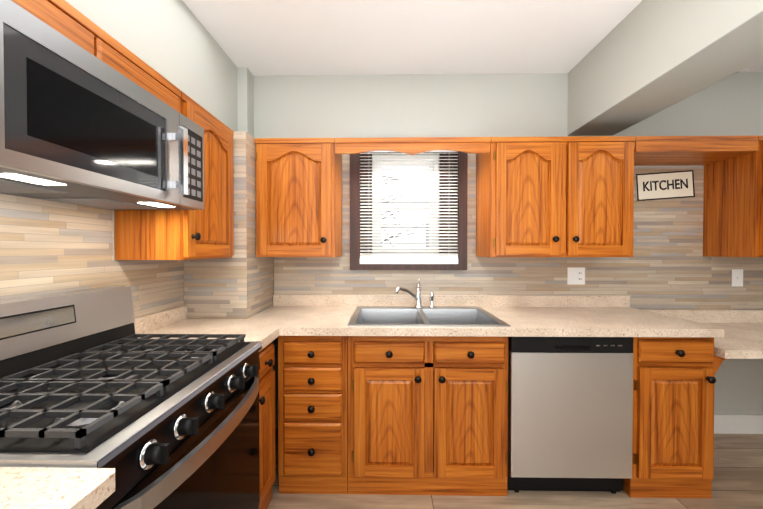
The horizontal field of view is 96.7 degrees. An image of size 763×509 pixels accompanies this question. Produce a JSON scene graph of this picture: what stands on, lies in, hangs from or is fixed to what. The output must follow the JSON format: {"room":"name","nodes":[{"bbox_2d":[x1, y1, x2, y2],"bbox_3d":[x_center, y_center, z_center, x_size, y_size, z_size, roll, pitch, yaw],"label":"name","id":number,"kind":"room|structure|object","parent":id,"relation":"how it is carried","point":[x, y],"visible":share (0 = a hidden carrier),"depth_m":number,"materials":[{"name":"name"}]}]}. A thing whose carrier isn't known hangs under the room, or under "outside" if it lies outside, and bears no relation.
{"room":"kitchen","nodes":[
{"label":"kitchen","id":0,"kind":"room"},
{"bbox_2d":[112,210,119,260],"bbox_3d":[-1.205,0.023,-0.208,0.120,2.440,5.120,0,1,1],"label":"wall","id":1,"kind":"structure","parent":0,"point":[113,237],"depth_m":1.42,"materials":[{"name":"beige tile"}]},
{"bbox_2d":[0,194,183,317],"bbox_3d":[-1.131,0.099,0.423,0.007,0.552,2.941,0,1,1],"label":"wall tile","id":2,"kind":"structure","parent":1,"relation":"attached to","point":[49,247],"depth_m":1.21,"materials":[{"name":"beige tile"}]},
{"bbox_2d":[11,0,180,112],"bbox_3d":[-0.974,-0.594,1.000,0.297,0.157,0.807,0,1,1],"label":"upper cabinet","id":3,"kind":"object","parent":1,"relation":"attached to","point":[69,21],"visible":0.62,"depth_m":1.00,"materials":[{"name":"brown wood"}]},
{"bbox_2d":[0,0,203,209],"bbox_3d":[-0.906,-0.344,1.018,0.432,0.336,0.760,0,1,1],"label":"over-the-range microwave","id":4,"kind":"object","parent":3,"relation":"attached to","point":[79,125],"visible":1,"depth_m":0.86,"materials":[{"name":"silver metal"}]},
{"bbox_2d":[114,91,233,259],"bbox_3d":[-0.948,-0.330,1.649,0.330,0.700,0.473,0,1,1],"label":"upper cabinet","id":5,"kind":"object","parent":1,"relation":"attached to","point":[207,232],"visible":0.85,"depth_m":1.51,"materials":[{"name":"brown wood"}]},
{"bbox_2d":[184,131,273,317],"bbox_3d":[-0.928,-0.166,2.118,0.360,1.040,0.456,0,1,1],"label":"wall","id":6,"kind":"structure","parent":0,"point":[239,283],"depth_m":1.90,"materials":[{"name":"tile"}]},
{"bbox_2d":[182,0,762,75],"bbox_3d":[1.710,-1.227,-0.209,5.950,0.060,5.240,0,1,1],"label":"ceiling","id":7,"kind":"structure","parent":0,"point":[327,37],"depth_m":1.89,"materials":[{"name":"white paint"}]},
{"bbox_2d":[65,0,253,137],"bbox_3d":[-1.032,-0.929,-0.162,0.225,0.537,5.000,0,1,1],"label":"wall","id":8,"kind":"structure","parent":7,"relation":"attached to","point":[174,42],"depth_m":1.63,"materials":[{"name":"grey paint"}]},
{"bbox_2d":[567,0,762,135],"bbox_3d":[1.377,-0.987,-0.201,0.307,0.420,5.000,0,1,1],"label":"ceiling beam","id":9,"kind":"structure","parent":7,"relation":"attached to","point":[642,60],"depth_m":1.59,"materials":[{"name":"grey paint"}]},
{"bbox_2d":[254,72,762,428],"bbox_3d":[1.751,-0.009,2.365,5.950,2.440,0.120,0,1,1],"label":"wall","id":10,"kind":"structure","parent":0,"point":[428,105],"depth_m":2.31,"materials":[{"name":"grey paint"}]},
{"bbox_2d":[255,138,341,256],"bbox_3d":[-0.510,-0.336,2.144,0.470,0.700,0.380,0,1,1],"label":"upper cabinet","id":11,"kind":"object","parent":10,"relation":"attached to","point":[298,197],"visible":1,"depth_m":1.99,"materials":[{"name":"brown wood"}]},
{"bbox_2d":[335,137,490,154],"bbox_3d":[0.182,-0.635,1.995,0.911,0.098,0.028,0,1,1],"label":"valance board","id":12,"kind":"object","parent":11,"relation":"attached to","point":[418,145],"visible":1,"depth_m":1.99,"materials":[{"name":"brown wood"}]},
{"bbox_2d":[350,150,467,269],"bbox_3d":[0.182,-0.337,2.352,0.791,0.882,0.150,0,1,1],"label":"window","id":13,"kind":"structure","parent":10,"relation":"in","point":[452,203],"depth_m":2.29,"materials":[{"name":"brown wood"}]},
{"bbox_2d":[274,153,762,309],"bbox_3d":[1.932,-0.116,2.297,5.347,1.143,0.007,0,1,1],"label":"wall tile","id":14,"kind":"structure","parent":10,"relation":"attached to","point":[667,266],"depth_m":2.30,"materials":[{"name":"beige tile"}]},
{"bbox_2d":[567,267,584,284],"bbox_3d":[1.322,0.146,2.302,0.116,0.116,0.006,0,1,1],"label":"electrical outlet plate","id":15,"kind":"object","parent":14,"relation":"attached to","point":[575,275],"visible":1,"depth_m":2.30,"materials":[{"name":"white plastic"}]},
{"bbox_2d":[635,170,694,200],"bbox_3d":[1.905,-0.463,2.281,0.380,0.180,0.014,-4,1,1],"label":"kitchen sign","id":16,"kind":"object","parent":14,"relation":"attached to","point":[664,185],"visible":1,"depth_m":2.28,"materials":[{"name":"beige"}]},
{"bbox_2d":[732,269,742,285],"bbox_3d":[2.400,0.158,2.283,0.072,0.116,0.012,0,1,1],"label":"switch plate","id":17,"kind":"object","parent":14,"relation":"attached to","point":[737,277],"visible":1,"depth_m":2.29,"materials":[{"name":"white plastic"}]},
{"bbox_2d":[476,136,635,256],"bbox_3d":[1.057,-0.336,2.119,0.830,0.700,0.380,0,1,1],"label":"upper cabinet","id":18,"kind":"object","parent":10,"relation":"attached to","point":[554,196],"visible":1,"depth_m":1.97,"materials":[{"name":"brown wood"}]},
{"bbox_2d":[634,136,758,165],"bbox_3d":[1.822,-0.642,2.121,0.694,0.088,0.332,0,1,1],"label":"shelf","id":19,"kind":"object","parent":18,"relation":"attached to","point":[672,150],"visible":0.89,"depth_m":1.96,"materials":[{"name":"brown wood"}]},
{"bbox_2d":[703,136,762,256],"bbox_3d":[2.562,-0.335,2.095,0.780,0.700,0.380,0,1,1],"label":"upper cabinet","id":20,"kind":"object","parent":10,"relation":"attached to","point":[733,209],"visible":0.82,"depth_m":2.09,"materials":[{"name":"brown wood"}]},
{"bbox_2d":[714,414,762,433],"bbox_3d":[3.140,1.150,2.289,2.930,0.125,0.015,0,1,1],"label":"baseboard","id":21,"kind":"structure","parent":10,"relation":"attached to","point":[738,423],"depth_m":2.29,"materials":[{"name":"white wood"}]},
{"bbox_2d":[267,429,762,508],"bbox_3d":[1.710,1.272,-0.179,5.950,0.060,5.240,0,1,1],"label":"floor","id":22,"kind":"structure","parent":0,"point":[737,481],"depth_m":1.70,"materials":[{"name":"brown wood"}]},
{"bbox_2d":[0,286,261,508],"bbox_3d":[-0.778,0.681,1.002,0.672,1.094,0.787,0,1,1],"label":"range","id":23,"kind":"object","parent":22,"relation":"on","point":[89,378],"visible":1,"depth_m":0.94,"materials":[{"name":"silver metal"}]},
{"bbox_2d":[259,342,274,508],"bbox_3d":[-0.804,0.813,1.552,0.620,0.816,0.299,0,1,1],"label":"base cabinet","id":24,"kind":"object","parent":22,"relation":"on","point":[267,419],"visible":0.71,"depth_m":1.57,"materials":[{"name":"brown wood"}]},
{"bbox_2d":[134,307,281,351],"bbox_3d":[-0.808,0.345,1.531,0.600,0.117,0.270,0,1,1],"label":"countertop","id":25,"kind":"structure","parent":24,"relation":"on","point":[265,326],"depth_m":1.68,"materials":[{"name":"stone"}]},
{"bbox_2d":[278,336,347,493],"bbox_3d":[-0.344,0.808,2.005,0.350,0.816,0.678,0,1,1],"label":"drawers","id":26,"kind":"object","parent":22,"relation":"on","point":[313,412],"visible":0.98,"depth_m":1.70,"materials":[{"name":"brown wood"}]},
{"bbox_2d":[348,336,507,495],"bbox_3d":[0.237,0.808,1.996,0.806,0.816,0.678,0,1,1],"label":"base cabinet","id":27,"kind":"object","parent":22,"relation":"on","point":[421,421],"visible":0.96,"depth_m":1.69,"materials":[{"name":"brown wood"}]},
{"bbox_2d":[179,295,724,336],"bbox_3d":[0.284,0.340,1.986,2.768,0.117,0.674,0,1,1],"label":"countertop","id":28,"kind":"structure","parent":27,"relation":"on","point":[520,315],"depth_m":1.90,"materials":[{"name":"stone"}]},
{"bbox_2d":[394,278,434,307],"bbox_3d":[0.214,0.253,2.160,0.269,0.193,0.199,0,1,1],"label":"faucet","id":29,"kind":"object","parent":28,"relation":"on","point":[418,300],"visible":1,"depth_m":2.21,"materials":[{"name":"silver metal"}]},
{"bbox_2d":[347,306,509,358],"bbox_3d":[0.241,0.448,1.993,0.818,0.192,0.576,0,1,1],"label":"sink","id":30,"kind":"object","parent":28,"relation":"in","point":[423,316],"visible":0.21,"depth_m":2.18,"materials":[{"name":"silver metal"}]},
{"bbox_2d":[507,337,632,493],"bbox_3d":[0.945,0.810,1.995,0.593,0.812,0.646,0,1,1],"label":"dishwasher","id":31,"kind":"object","parent":22,"relation":"on","point":[570,413],"visible":0.85,"depth_m":1.67,"materials":[{"name":"silver metal"}]},
{"bbox_2d":[623,337,725,497],"bbox_3d":[1.497,0.808,1.975,0.486,0.816,0.678,0,1,1],"label":"base cabinet","id":32,"kind":"object","parent":22,"relation":"on","point":[674,379],"visible":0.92,"depth_m":1.67,"materials":[{"name":"brown wood"}]},
{"bbox_3d":[-0.810,0.835,-0.219,0.665,0.816,1.650,0,1,1],"label":"cabinet","id":33,"kind":"object","parent":22,"relation":"on","visible":0},
{"bbox_2d":[0,467,114,508],"bbox_3d":[-0.808,0.366,-0.225,0.655,0.117,1.650,0,1,1],"label":"countertop","id":34,"kind":"structure","parent":33,"relation":"on","point":[51,488],"depth_m":0.55,"materials":[{"name":"stone"}]},
{"label":"outside","id":35,"kind":"structure","parent":0,"visible":0},
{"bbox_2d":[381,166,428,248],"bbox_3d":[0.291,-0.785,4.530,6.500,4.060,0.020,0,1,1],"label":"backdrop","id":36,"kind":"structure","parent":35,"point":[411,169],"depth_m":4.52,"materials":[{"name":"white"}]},
{"bbox_3d":[2.925,0.860,1.971,0.050,0.713,0.628,0,1,1],"label":"support","id":37,"kind":"object","parent":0,"visible":0},
{"bbox_2d":[644,310,762,358],"bbox_3d":[2.311,0.440,1.963,1.278,0.123,0.658,0,1,1],"label":"countertop","id":38,"kind":"structure","parent":37,"relation":"on","point":[742,338],"depth_m":2.13,"materials":[{"name":"stone"}]},
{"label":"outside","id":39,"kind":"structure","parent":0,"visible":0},
{"bbox_2d":[381,176,422,246],"bbox_3d":[0.042,-0.052,3.572,0.794,2.502,0.444,0,1,1],"label":"tree","id":40,"kind":"object","parent":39,"point":[388,209],"visible":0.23,"depth_m":3.56,"materials":[{"name":"grey plant"}]}
]}

